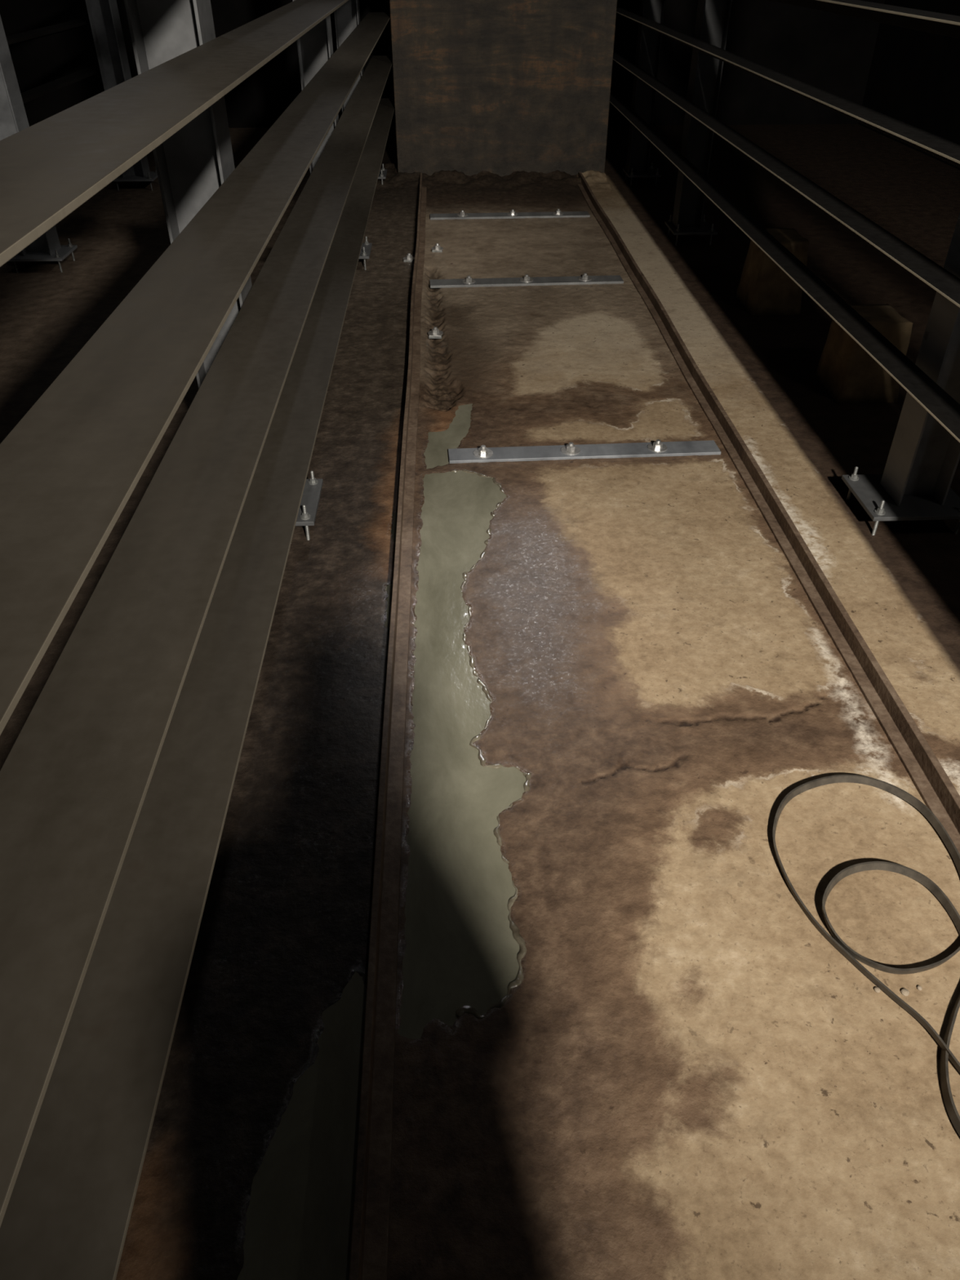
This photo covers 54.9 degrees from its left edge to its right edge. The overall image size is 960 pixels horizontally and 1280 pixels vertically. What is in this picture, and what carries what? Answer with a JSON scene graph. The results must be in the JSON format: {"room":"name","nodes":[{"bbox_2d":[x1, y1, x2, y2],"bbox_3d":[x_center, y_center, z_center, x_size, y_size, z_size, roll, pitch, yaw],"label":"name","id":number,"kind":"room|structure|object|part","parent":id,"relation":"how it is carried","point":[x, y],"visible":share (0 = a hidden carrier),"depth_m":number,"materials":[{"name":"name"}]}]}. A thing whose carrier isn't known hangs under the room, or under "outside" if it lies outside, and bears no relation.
{"room":"warehouse aisle","nodes":[
{"label":"warehouse aisle","id":0,"kind":"room"},
{"bbox_2d":[0,0,884,128],"bbox_3d":[-0.411,-6.964,8.450,9.000,4.000,0.100,-1,37,-2],"label":"wall","id":1,"kind":"structure","parent":0,"point":[833,53],"depth_m":9.29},
{"bbox_2d":[0,124,959,1279],"bbox_3d":[-0.159,-1.330,4.329,9.000,0.122,13.500,-1,37,-2],"label":"floor","id":2,"kind":"structure","parent":0,"point":[682,1077],"depth_m":2.24,"materials":[{"name":"concrete"}]},
{"bbox_2d":[0,0,159,272],"bbox_3d":[-2.587,-2.262,3.124,0.400,3.000,9.900,-1,37,-2],"label":"rack","id":3,"kind":"object","parent":2,"relation":"on","point":[104,19],"visible":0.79,"depth_m":6.13,"materials":[{"name":"grey metal"}]},
{"bbox_3d":[-2.620,-2.317,5.537,0.320,0.015,0.300,-1,37,-2],"label":"plate","id":4,"kind":"part","parent":3,"relation":"part of","materials":[{"name":"grey metal"}]},
{"bbox_3d":[-2.702,-3.652,7.283,0.320,0.015,0.300,-1,37,-2],"label":"plate","id":5,"kind":"part","parent":3,"relation":"part of","materials":[{"name":"grey metal"}]},
{"bbox_2d":[0,0,395,1279],"bbox_3d":[-0.739,-2.304,3.179,0.458,3.000,9.900,-1,37,-2],"label":"rack","id":6,"kind":"object","parent":2,"relation":"on","point":[117,784],"visible":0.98,"depth_m":1.31,"materials":[{"name":"grey metal"}]},
{"bbox_3d":[-0.734,-0.464,3.113,0.380,0.015,0.300,-1,37,-2],"label":"plate","id":7,"kind":"part","parent":6,"relation":"part of","materials":[{"name":"grey metal"}]},
{"bbox_3d":[-0.850,-2.345,5.574,0.380,0.015,0.300,-1,37,-2],"label":"plate","id":8,"kind":"part","parent":6,"relation":"part of","materials":[{"name":"grey metal"}]},
{"bbox_3d":[-0.934,-3.705,7.352,0.380,0.015,0.300,-1,37,-2],"label":"plate","id":9,"kind":"part","parent":6,"relation":"part of","materials":[{"name":"grey metal"}]},
{"bbox_2d":[236,971,366,1279],"bbox_3d":[-0.272,0.820,1.564,0.223,0.001,0.638,-1,37,-2],"label":"puddle","id":10,"kind":"object","parent":2,"relation":"on","point":[299,1224],"visible":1,"depth_m":1.51,"materials":[{"name":"liquid"}]},
{"bbox_2d":[384,583,392,627],"bbox_3d":[-0.262,-0.101,2.768,0.070,0.001,0.269,-1,37,-2],"label":"puddle","id":11,"kind":"object","parent":2,"relation":"on","point":[389,587],"visible":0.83,"depth_m":2.78,"materials":[{"name":"liquid"}]},
{"bbox_2d":[403,253,414,262],"bbox_3d":[-0.434,-2.343,5.663,0.076,0.048,0.076,-1,37,-2],"label":"bolt","id":12,"kind":"object","parent":2,"relation":"on","point":[409,258],"visible":0.97,"depth_m":5.65,"materials":[{"name":"metal"}]},
{"bbox_2d":[427,326,443,338],"bbox_3d":[-0.222,-1.536,4.606,0.076,0.048,0.076,-1,37,-2],"label":"bolt","id":13,"kind":"object","parent":2,"relation":"on","point":[435,333],"visible":1,"depth_m":4.59,"materials":[{"name":"metal"}]},
{"bbox_2d":[431,243,443,252],"bbox_3d":[-0.269,-2.480,5.841,0.076,0.048,0.076,-1,37,-2],"label":"bolt","id":14,"kind":"object","parent":2,"relation":"on","point":[437,248],"visible":1,"depth_m":5.83,"materials":[{"name":"metal"}]},
{"bbox_2d":[423,403,472,469],"bbox_3d":[-0.120,-0.825,3.715,0.218,0.001,0.619,-1,37,-2],"label":"puddle","id":15,"kind":"object","parent":2,"relation":"on","point":[436,454],"visible":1,"depth_m":3.69,"materials":[{"name":"liquid"}]},
{"bbox_2d":[397,469,531,1039],"bbox_3d":[-0.032,0.041,2.579,0.336,0.005,2.264,-1,37,-2],"label":"puddle","id":16,"kind":"object","parent":2,"relation":"on","point":[464,951],"visible":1,"depth_m":2.14,"materials":[{"name":"liquid"}]},
{"bbox_2d":[348,172,959,1279],"bbox_3d":[0.320,-1.326,4.317,1.314,0.070,8.040,-1,37,-2],"label":"floor track","id":17,"kind":"object","parent":2,"relation":"on","point":[371,1217],"visible":0.99,"depth_m":2.51,"materials":[{"name":"metal"}]},
{"bbox_3d":[-0.306,-1.305,4.291,0.060,0.070,8.020,-1,37,-2],"label":"rail","id":18,"kind":"part","parent":17,"relation":"part of","materials":[{"name":"metal"}]},
{"bbox_2d":[390,511,397,542],"bbox_3d":[-0.278,-0.379,3.133,0.069,0.001,0.228,-1,37,-2],"label":"puddle","id":19,"kind":"object","parent":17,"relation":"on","point":[394,514],"visible":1,"depth_m":3.14,"materials":[{"name":"liquid"}]},
{"bbox_3d":[0.946,-1.338,4.338,0.062,0.064,8.040,-1,37,-2],"label":"rail","id":20,"kind":"part","parent":17,"relation":"part of","materials":[{"name":"metal"}]},
{"bbox_2d":[736,227,808,315],"bbox_3d":[1.550,-1.949,4.881,0.269,0.366,0.304,-1,37,-2],"label":"cardboard box","id":21,"kind":"object","parent":2,"relation":"on","point":[764,288],"visible":0.8,"depth_m":4.82,"materials":[{"name":"brown cardboard"}]},
{"bbox_2d":[609,0,959,535],"bbox_3d":[1.406,-2.353,3.243,0.390,3.000,9.900,-1,37,-2],"label":"rack","id":22,"kind":"object","parent":2,"relation":"on","point":[923,459],"visible":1,"depth_m":3.20,"materials":[{"name":"grey metal"}]},
{"bbox_3d":[1.295,-3.743,7.403,0.260,0.015,0.300,-1,37,-2],"label":"plate","id":23,"kind":"part","parent":22,"relation":"part of","materials":[{"name":"grey metal"}]},
{"bbox_3d":[1.371,-2.681,6.014,0.280,0.015,0.300,-1,37,-2],"label":"plate","id":24,"kind":"part","parent":22,"relation":"part of","materials":[{"name":"grey metal"}]},
{"bbox_3d":[1.451,-0.489,3.146,0.340,0.015,0.300,-1,37,-2],"label":"plate","id":25,"kind":"part","parent":22,"relation":"part of","materials":[{"name":"grey metal"}]},
{"bbox_2d":[814,303,912,403],"bbox_3d":[1.655,-1.240,3.978,0.266,0.338,0.309,-1,37,-2],"label":"cardboard box","id":26,"kind":"object","parent":2,"relation":"on","point":[846,371],"visible":0.8,"depth_m":3.91,"materials":[{"name":"brown cardboard"}]},
{"bbox_2d":[773,774,959,1136],"bbox_3d":[0.845,0.613,1.806,0.392,0.026,0.944,-1,37,-2],"label":"strap","id":27,"kind":"object","parent":2,"relation":"on","point":[848,953],"visible":1,"depth_m":1.90,"materials":[{"name":"black rubber"}]},
{"bbox_2d":[874,986,880,992],"bbox_3d":[0.755,0.665,1.757,0.012,0.007,0.011,-1,37,-2],"label":"pebble","id":28,"kind":"object","parent":2,"relation":"on","point":[877,989],"visible":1,"depth_m":1.75,"materials":[{"name":"stone"}]},
{"bbox_2d":[900,988,909,996],"bbox_3d":[0.806,0.668,1.753,0.015,0.009,0.015,-1,37,-2],"label":"pebble","id":29,"kind":"object","parent":2,"relation":"on","point":[904,992],"visible":1,"depth_m":1.75,"materials":[{"name":"stone"}]},
{"bbox_2d":[389,0,617,176],"bbox_3d":[0.174,-5.152,6.574,1.685,3.400,0.120,-1,37,-2],"label":"curtain","id":30,"kind":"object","parent":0,"point":[500,87],"depth_m":7.15,"materials":[{"name":"brown fabric"}]},
{"bbox_2d":[857,0,959,169],"bbox_3d":[4.289,-2.968,3.224,0.100,4.000,13.400,-1,37,-2],"label":"wall","id":31,"kind":"structure","parent":0,"point":[913,79],"depth_m":8.49,"materials":[{"name":"black"}]}
]}

